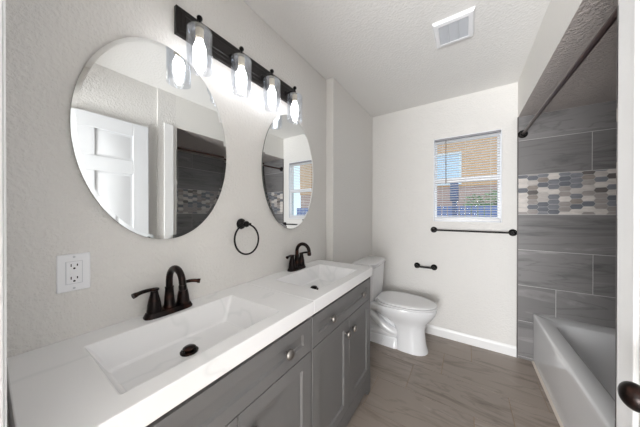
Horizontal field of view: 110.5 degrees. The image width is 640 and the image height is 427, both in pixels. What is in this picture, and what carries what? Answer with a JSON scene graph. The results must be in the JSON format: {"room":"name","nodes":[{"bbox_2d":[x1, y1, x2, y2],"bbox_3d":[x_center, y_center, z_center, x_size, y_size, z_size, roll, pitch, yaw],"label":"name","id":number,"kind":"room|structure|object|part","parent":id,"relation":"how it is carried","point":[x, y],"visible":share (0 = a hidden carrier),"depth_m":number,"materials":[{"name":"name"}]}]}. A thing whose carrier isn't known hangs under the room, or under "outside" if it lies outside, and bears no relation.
{"room":"bathroom","nodes":[
{"label":"bathroom","id":0,"kind":"room"},
{"bbox_2d":[6,0,371,426],"bbox_3d":[-0.156,0.054,1.665,0.192,2.440,2.842,0,0,33],"label":"wall","id":1,"kind":"structure","parent":0,"point":[51,210],"depth_m":0.85,"materials":[{"name":"white paint"}]},
{"bbox_2d":[56,252,89,293],"bbox_3d":[-0.763,0.182,0.688,0.009,0.115,0.072,0,0,33],"label":"wall outlet","id":2,"kind":"object","parent":1,"relation":"attached to","point":[72,270],"visible":1,"depth_m":0.68,"materials":[{"name":"white plastic"}]},
{"bbox_2d":[65,260,82,284],"bbox_3d":[-0.762,0.182,0.688,0.002,0.070,0.036,0,0,33],"label":"receptacle","id":3,"kind":"object","parent":2,"relation":"attached to","point":[73,268],"depth_m":0.69,"materials":[{"name":"white plastic"}]},
{"bbox_2d":[70,37,225,238],"bbox_3d":[-0.621,-0.286,0.899,0.013,0.776,0.527,0,0,33],"label":"oval mirror","id":4,"kind":"object","parent":1,"relation":"attached to","point":[148,137],"visible":1,"depth_m":0.84,"materials":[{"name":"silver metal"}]},
{"bbox_2d":[174,4,298,116],"bbox_3d":[-0.339,-0.729,1.202,0.150,0.274,0.758,0,0,33],"label":"vanity light","id":5,"kind":"object","parent":1,"relation":"attached to","point":[204,40],"visible":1,"depth_m":1.08,"materials":[{"name":"brown metal"}]},
{"bbox_3d":[-0.519,-0.787,0.929,0.089,0.053,0.038,0,0,33],"label":"light arm","id":6,"kind":"part","parent":5,"relation":"part of","materials":[{"name":"black metal"}]},
{"bbox_2d":[195,26,203,39],"bbox_3d":[-0.496,-0.738,0.914,0.031,0.044,0.031,0,0,33],"label":"socket","id":7,"kind":"object","parent":5,"relation":"attached to","point":[199,30],"depth_m":0.90,"materials":[{"name":"beige"}]},
{"bbox_3d":[-0.496,-0.668,0.914,0.049,0.096,0.049,0,0,33],"label":"bulb","id":8,"kind":"part","parent":5,"relation":"part of","materials":[{"name":"white glass"}]},
{"bbox_3d":[-0.408,-0.787,1.100,0.089,0.053,0.038,0,0,33],"label":"light arm","id":9,"kind":"part","parent":5,"relation":"part of","materials":[{"name":"black metal"}]},
{"bbox_2d":[238,56,244,65],"bbox_3d":[-0.384,-0.739,1.085,0.031,0.044,0.031,0,0,33],"label":"socket","id":10,"kind":"object","parent":5,"relation":"attached to","point":[241,59],"depth_m":1.07,"materials":[{"name":"beige"}]},
{"bbox_3d":[-0.384,-0.669,1.085,0.049,0.096,0.049,0,0,33],"label":"bulb","id":11,"kind":"part","parent":5,"relation":"part of","materials":[{"name":"white glass"}]},
{"bbox_3d":[-0.296,-0.788,1.270,0.089,0.053,0.038,0,0,33],"label":"light arm","id":12,"kind":"part","parent":5,"relation":"part of","materials":[{"name":"black metal"}]},
{"bbox_2d":[269,78,274,85],"bbox_3d":[-0.272,-0.739,1.255,0.031,0.044,0.031,0,0,33],"label":"socket","id":13,"kind":"object","parent":5,"relation":"attached to","point":[271,80],"depth_m":1.24,"materials":[{"name":"beige"}]},
{"bbox_3d":[-0.272,-0.669,1.255,0.049,0.096,0.049,0,0,33],"label":"bulb","id":14,"kind":"part","parent":5,"relation":"part of","materials":[{"name":"white glass"}]},
{"bbox_3d":[-0.185,-0.788,1.439,0.089,0.053,0.038,0,0,33],"label":"light arm","id":15,"kind":"part","parent":5,"relation":"part of","materials":[{"name":"black metal"}]},
{"bbox_2d":[292,94,296,100],"bbox_3d":[-0.162,-0.740,1.423,0.031,0.044,0.031,0,0,33],"label":"socket","id":16,"kind":"object","parent":5,"relation":"attached to","point":[294,96],"depth_m":1.41,"materials":[{"name":"beige"}]},
{"bbox_3d":[-0.162,-0.669,1.423,0.049,0.096,0.049,0,0,33],"label":"bulb","id":17,"kind":"part","parent":5,"relation":"part of","materials":[{"name":"white glass"}]},
{"bbox_2d":[234,218,258,254],"bbox_3d":[-0.403,0.124,1.194,0.056,0.194,0.163,0,0,33],"label":"towel ring","id":18,"kind":"object","parent":1,"relation":"attached to","point":[241,223],"visible":1,"depth_m":1.18,"materials":[{"name":"black metal"}]},
{"bbox_3d":[-0.405,0.056,1.189,0.056,0.058,0.058,0,0,33],"label":"wall post","id":19,"kind":"part","parent":18,"relation":"part of","materials":[{"name":"black metal"}]},
{"bbox_2d":[262,115,312,228],"bbox_3d":[-0.201,-0.284,1.538,0.013,0.776,0.527,0,0,33],"label":"oval mirror","id":20,"kind":"object","parent":1,"relation":"attached to","point":[287,164],"visible":1,"depth_m":1.50,"materials":[{"name":"silver metal"}]},
{"bbox_2d":[243,0,550,116],"bbox_3d":[-0.378,-1.209,-0.683,2.850,0.100,7.047,0,0,33],"label":"ceiling","id":21,"kind":"structure","parent":0,"point":[384,54],"depth_m":1.51,"materials":[{"name":"white paint"}]},
{"bbox_2d":[432,6,474,48],"bbox_3d":[0.844,-1.155,1.400,0.216,0.018,0.232,0,0,33],"label":"ceiling vent","id":22,"kind":"object","parent":21,"relation":"in","point":[457,27],"visible":1,"depth_m":1.38,"materials":[{"name":"white plastic"}]},
{"bbox_2d":[372,82,517,345],"bbox_3d":[1.656,0.054,2.104,2.500,2.440,0.120,0,0,33],"label":"wall","id":23,"kind":"structure","parent":0,"point":[473,286],"depth_m":2.28,"materials":[{"name":"white paint"}]},
{"bbox_2d":[414,262,436,269],"bbox_3d":[1.112,0.566,2.349,0.227,0.062,0.068,0,0,33],"label":"toilet paper holder","id":24,"kind":"object","parent":23,"relation":"attached to","point":[417,265],"visible":1,"depth_m":2.33,"materials":[{"name":"black metal"}]},
{"bbox_2d":[433,129,501,222],"bbox_3d":[1.452,-0.347,2.217,0.561,0.860,0.093,0,0,33],"label":"window","id":25,"kind":"structure","parent":23,"relation":"in","point":[500,134],"depth_m":2.16,"materials":[{"name":"white plastic"}]},
{"bbox_2d":[434,130,500,220],"bbox_3d":[1.431,-0.350,2.184,0.540,0.835,0.037,0,0,33],"label":"window blind","id":26,"kind":"object","parent":25,"relation":"attached to","point":[465,137],"visible":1,"depth_m":2.18,"materials":[{"name":"grey plastic"}]},
{"bbox_3d":[1.433,0.061,2.189,0.540,0.013,0.023,0,0,33],"label":"rail","id":27,"kind":"part","parent":26,"relation":"part of","materials":[{"name":"white plastic"}]},
{"bbox_3d":[1.453,-0.148,2.219,0.539,0.419,0.030,0,0,33],"label":"sash","id":28,"kind":"part","parent":25,"relation":"part of","materials":[{"name":"white plastic"}]},
{"bbox_3d":[1.470,-0.540,2.242,0.539,0.433,0.026,0,0,33],"label":"sash","id":29,"kind":"part","parent":25,"relation":"part of","materials":[{"name":"white plastic"}]},
{"bbox_2d":[425,324,516,356],"bbox_3d":[1.195,1.227,2.330,1.313,0.092,0.014,0,0,33],"label":"baseboard","id":30,"kind":"structure","parent":23,"relation":"attached to","point":[499,347],"depth_m":2.14,"materials":[{"name":"white wood"}]},
{"bbox_2d":[431,227,516,235],"bbox_3d":[1.444,0.171,2.133,0.694,0.062,0.064,0,0,33],"label":"towel bar","id":31,"kind":"object","parent":23,"relation":"attached to","point":[512,232],"visible":1,"depth_m":2.07,"materials":[{"name":"black metal"}]},
{"bbox_3d":[1.708,0.171,1.959,0.062,0.062,0.064,0,0,33],"label":"bar post","id":32,"kind":"part","parent":31,"relation":"part of","materials":[{"name":"black metal"}]},
{"bbox_2d":[516,117,518,357],"bbox_3d":[1.748,0.213,1.963,0.007,2.123,0.014,0,0,33],"label":"trim","id":33,"kind":"structure","parent":23,"relation":"attached to","point":[517,117],"depth_m":1.96,"materials":[{"name":"grey metal"}]},
{"bbox_2d":[518,100,616,360],"bbox_3d":[2.117,0.214,1.723,0.879,2.123,0.012,0,0,33],"label":"tiled wall","id":34,"kind":"structure","parent":23,"relation":"attached to","point":[567,217],"depth_m":1.79,"materials":[{"name":"grey tile"}]},
{"bbox_2d":[518,7,616,137],"bbox_3d":[1.353,-0.678,1.300,0.068,0.093,1.527,0,0,33],"label":"shower curtain rod","id":35,"kind":"object","parent":34,"relation":"attached to","point":[612,18],"visible":0.75,"depth_m":0.97,"materials":[{"name":"brown metal"}]},
{"bbox_2d":[346,333,559,426],"bbox_3d":[-0.380,1.311,-0.674,2.850,0.060,7.050,0,0,33],"label":"floor","id":36,"kind":"structure","parent":0,"point":[456,384],"depth_m":1.61,"materials":[{"name":"beige tile"}]},
{"bbox_2d":[146,317,310,426],"bbox_3d":[-0.408,0.862,0.789,0.472,0.828,0.730,0,0,33],"label":"vanity cabinet","id":37,"kind":"object","parent":36,"relation":"on","point":[271,387],"visible":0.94,"depth_m":0.75,"materials":[{"name":"grey paint"}]},
{"bbox_2d":[7,283,313,426],"bbox_3d":[-0.430,0.437,0.781,0.463,0.107,0.768,0,0,33],"label":"countertop","id":38,"kind":"structure","parent":37,"relation":"on","point":[132,372],"depth_m":0.63,"materials":[{"name":"white stone"}]},
{"bbox_2d":[131,265,200,320],"bbox_3d":[-0.576,0.290,0.852,0.165,0.188,0.178,0,0,-6],"label":"sink faucet","id":39,"kind":"object","parent":38,"relation":"on","point":[155,310],"visible":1,"depth_m":0.83,"materials":[{"name":"brown metal"}]},
{"bbox_3d":[-0.628,0.283,0.796,0.019,0.021,0.079,0,0,20],"label":"lever","id":40,"kind":"part","parent":39,"relation":"part of","materials":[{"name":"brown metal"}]},
{"bbox_3d":[-0.617,0.322,0.826,0.047,0.088,0.047,0,0,33],"label":"handle","id":41,"kind":"part","parent":39,"relation":"part of","materials":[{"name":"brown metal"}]},
{"bbox_3d":[-0.590,0.374,0.869,0.060,0.020,0.166,0,0,33],"label":"plate","id":42,"kind":"part","parent":39,"relation":"part of","materials":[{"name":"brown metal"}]},
{"bbox_3d":[-0.549,0.281,0.842,0.138,0.170,0.041,0,0,33],"label":"spout","id":43,"kind":"part","parent":39,"relation":"part of","materials":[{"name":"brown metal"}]},
{"bbox_3d":[-0.562,0.322,0.911,0.047,0.088,0.047,0,0,33],"label":"handle","id":44,"kind":"part","parent":39,"relation":"part of","materials":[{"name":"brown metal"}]},
{"bbox_3d":[-0.535,0.282,0.921,0.071,0.021,0.019,0,0,-25],"label":"lever","id":45,"kind":"part","parent":39,"relation":"part of","materials":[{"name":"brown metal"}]},
{"bbox_3d":[-0.348,0.872,0.526,0.020,0.530,0.342,0,0,33],"label":"door","id":46,"kind":"part","parent":37,"relation":"part of","materials":[{"name":"grey paint"}]},
{"bbox_3d":[-0.150,0.872,0.828,0.020,0.530,0.372,0,0,33],"label":"door","id":47,"kind":"part","parent":37,"relation":"part of","materials":[{"name":"grey paint"}]},
{"bbox_3d":[-0.115,0.528,0.833,0.032,0.042,0.042,0,0,33],"label":"knob","id":48,"kind":"part","parent":37,"relation":"part of","materials":[{"name":"silver metal"}]},
{"bbox_2d":[311,277,369,426],"bbox_3d":[-0.007,0.860,1.401,0.472,0.828,0.728,0,0,33],"label":"vanity cabinet","id":49,"kind":"object","parent":36,"relation":"on","point":[340,331],"visible":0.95,"depth_m":1.22,"materials":[{"name":"grey paint"}]},
{"bbox_2d":[246,260,371,313],"bbox_3d":[-0.019,0.436,1.409,0.463,0.107,0.731,0,0,33],"label":"countertop","id":50,"kind":"structure","parent":49,"relation":"on","point":[322,282],"depth_m":1.38,"materials":[{"name":"white stone"}]},
{"bbox_2d":[286,242,310,271],"bbox_3d":[-0.145,0.288,1.510,0.165,0.188,0.178,0,0,-6],"label":"sink faucet","id":51,"kind":"object","parent":50,"relation":"on","point":[296,264],"visible":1,"depth_m":1.50,"materials":[{"name":"brown metal"}]},
{"bbox_3d":[-0.186,0.320,1.484,0.047,0.088,0.047,0,0,33],"label":"handle","id":52,"kind":"part","parent":51,"relation":"part of","materials":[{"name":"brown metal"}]},
{"bbox_3d":[-0.159,0.372,1.526,0.060,0.020,0.166,0,0,33],"label":"plate","id":53,"kind":"part","parent":51,"relation":"part of","materials":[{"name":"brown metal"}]},
{"bbox_3d":[-0.131,0.320,1.568,0.047,0.088,0.047,0,0,33],"label":"handle","id":54,"kind":"part","parent":51,"relation":"part of","materials":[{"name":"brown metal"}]},
{"bbox_3d":[-0.118,0.279,1.499,0.138,0.170,0.041,0,0,33],"label":"spout","id":55,"kind":"part","parent":51,"relation":"part of","materials":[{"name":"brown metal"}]},
{"bbox_3d":[0.060,0.871,1.148,0.020,0.530,0.369,0,0,33],"label":"door","id":56,"kind":"part","parent":49,"relation":"part of","materials":[{"name":"grey paint"}]},
{"bbox_3d":[0.068,0.528,1.113,0.032,0.042,0.042,0,0,33],"label":"knob","id":57,"kind":"part","parent":49,"relation":"part of","materials":[{"name":"silver metal"}]},
{"bbox_3d":[0.154,0.531,1.291,0.020,0.140,0.712,0,0,33],"label":"drawer","id":58,"kind":"part","parent":49,"relation":"part of","materials":[{"name":"grey paint"}]},
{"bbox_3d":[0.162,0.683,1.256,0.032,0.042,0.042,0,0,33],"label":"knob","id":59,"kind":"part","parent":49,"relation":"part of","materials":[{"name":"silver metal"}]},
{"bbox_3d":[0.154,1.207,1.296,0.020,0.136,0.728,0,0,33],"label":"rail","id":60,"kind":"part","parent":49,"relation":"part of","materials":[{"name":"grey paint"}]},
{"bbox_3d":[0.205,0.683,1.323,0.032,0.042,0.042,0,0,33],"label":"knob","id":61,"kind":"part","parent":49,"relation":"part of","materials":[{"name":"silver metal"}]},
{"bbox_3d":[0.256,0.870,1.448,0.020,0.530,0.340,0,0,33],"label":"door","id":62,"kind":"part","parent":49,"relation":"part of","materials":[{"name":"grey paint"}]},
{"bbox_2d":[352,256,436,355],"bbox_3d":[0.745,0.878,2.187,0.734,0.789,0.426,0,0,33],"label":"toilet","id":63,"kind":"object","parent":36,"relation":"on","point":[398,320],"visible":0.73,"depth_m":2.09,"materials":[{"name":"white ceramic"}]},
{"bbox_3d":[0.532,0.505,2.326,0.220,0.044,0.426,0,0,33],"label":"tank lid","id":64,"kind":"part","parent":63,"relation":"part of","materials":[{"name":"white ceramic"}]},
{"bbox_3d":[0.526,0.696,2.330,0.198,0.344,0.398,0,0,33],"label":"tank","id":65,"kind":"part","parent":63,"relation":"part of","materials":[{"name":"white ceramic"}]},
{"bbox_3d":[0.782,1.070,2.163,0.631,0.405,0.360,0,0,33],"label":"bowl","id":66,"kind":"part","parent":63,"relation":"part of","materials":[{"name":"white ceramic"}]},
{"bbox_3d":[0.822,0.857,2.136,0.546,0.020,0.364,0,0,33],"label":"seat","id":67,"kind":"part","parent":63,"relation":"part of","materials":[{"name":"white"}]},
{"bbox_3d":[0.829,0.833,2.131,0.532,0.027,0.366,0,0,33],"label":"seat lid","id":68,"kind":"part","parent":63,"relation":"part of","materials":[{"name":"white"}]},
{"bbox_2d":[531,314,615,426],"bbox_3d":[1.732,1.070,1.057,0.787,0.415,1.526,0,0,33],"label":"bathtub","id":69,"kind":"object","parent":36,"relation":"on","point":[573,363],"visible":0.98,"depth_m":1.47,"materials":[{"name":"white ceramic"}]},
{"bbox_2d":[518,0,617,116],"bbox_3d":[1.786,-1.004,1.016,1.094,0.317,1.552,0,0,33],"label":"soffit","id":70,"kind":"structure","parent":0,"point":[567,27],"depth_m":1.28,"materials":[{"name":"white paint"}]},
{"bbox_2d":[617,381,639,412],"bbox_3d":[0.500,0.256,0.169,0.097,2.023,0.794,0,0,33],"label":"door knob","id":71,"kind":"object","parent":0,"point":[628,391],"depth_m":0.46,"materials":[{"name":"brown metal"}]},
{"bbox_3d":[1.070,0.061,-0.069,1.094,2.440,1.052,0,0,33],"label":"wall","id":72,"kind":"structure","parent":0,"visible":0},
{"bbox_2d":[615,0,618,426],"bbox_3d":[1.272,0.218,0.435,0.879,2.123,0.012,0,0,33],"label":"door frame","id":73,"kind":"structure","parent":72,"relation":"attached to","point":[618,0],"depth_m":0.68,"materials":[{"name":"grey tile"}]},
{"bbox_2d":[616,0,639,426],"bbox_3d":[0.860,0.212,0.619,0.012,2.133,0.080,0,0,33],"label":"door","id":74,"kind":"structure","parent":72,"relation":"attached to","point":[628,215],"depth_m":0.61,"materials":[{"name":"white wood"}]},
{"bbox_3d":[0.112,0.060,-0.140,2.620,2.440,0.118,0,0,33],"label":"wall","id":75,"kind":"structure","parent":0,"visible":0},
{"bbox_2d":[0,0,6,426],"bbox_3d":[-0.430,0.218,0.224,0.081,2.120,0.132,0,0,33],"label":"trim","id":76,"kind":"structure","parent":75,"relation":"attached to","point":[3,246],"depth_m":0.27,"materials":[{"name":"white"}]},
{"label":"outside","id":77,"kind":"structure","parent":0,"visible":0},
{"bbox_3d":[4.570,1.560,7.009,18.000,0.100,11.273,0,0,33],"label":"ground","id":78,"kind":"structure","parent":77,"visible":0},
{"bbox_2d":[450,183,458,216],"bbox_3d":[2.659,0.462,4.392,0.140,2.110,0.220,0,0,33],"label":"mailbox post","id":79,"kind":"object","parent":78,"relation":"on","point":[457,186],"visible":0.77,"depth_m":4.32,"materials":[{"name":"blue"}]},
{"bbox_3d":[2.658,0.632,4.382,0.080,1.770,0.080,0,0,33],"label":"post","id":80,"kind":"part","parent":79,"relation":"part of","materials":[{"name":"white"}]},
{"bbox_2d":[437,137,496,216],"bbox_3d":[4.146,-1.276,7.263,9.600,5.570,2.900,0,0,33],"label":"neighbor house","id":81,"kind":"structure","parent":78,"relation":"on","point":[438,187],"depth_m":6.30,"materials":[{"name":"brown brick"}]},
{"bbox_2d":[437,206,496,216],"bbox_3d":[2.886,0.682,4.603,5.020,1.670,0.060,0,0,33],"label":"picket fence","id":82,"kind":"object","parent":78,"relation":"on","point":[480,207],"visible":0.02,"depth_m":4.45,"materials":[{"name":"blue"}]},
{"bbox_2d":[459,189,496,216],"bbox_3d":[3.857,0.444,5.011,1.234,2.152,0.835,0,0,33],"label":"leafy bush","id":83,"kind":"object","parent":78,"relation":"on","point":[491,202],"visible":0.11,"depth_m":5.06,"materials":[{"name":"green plant"}]}
]}

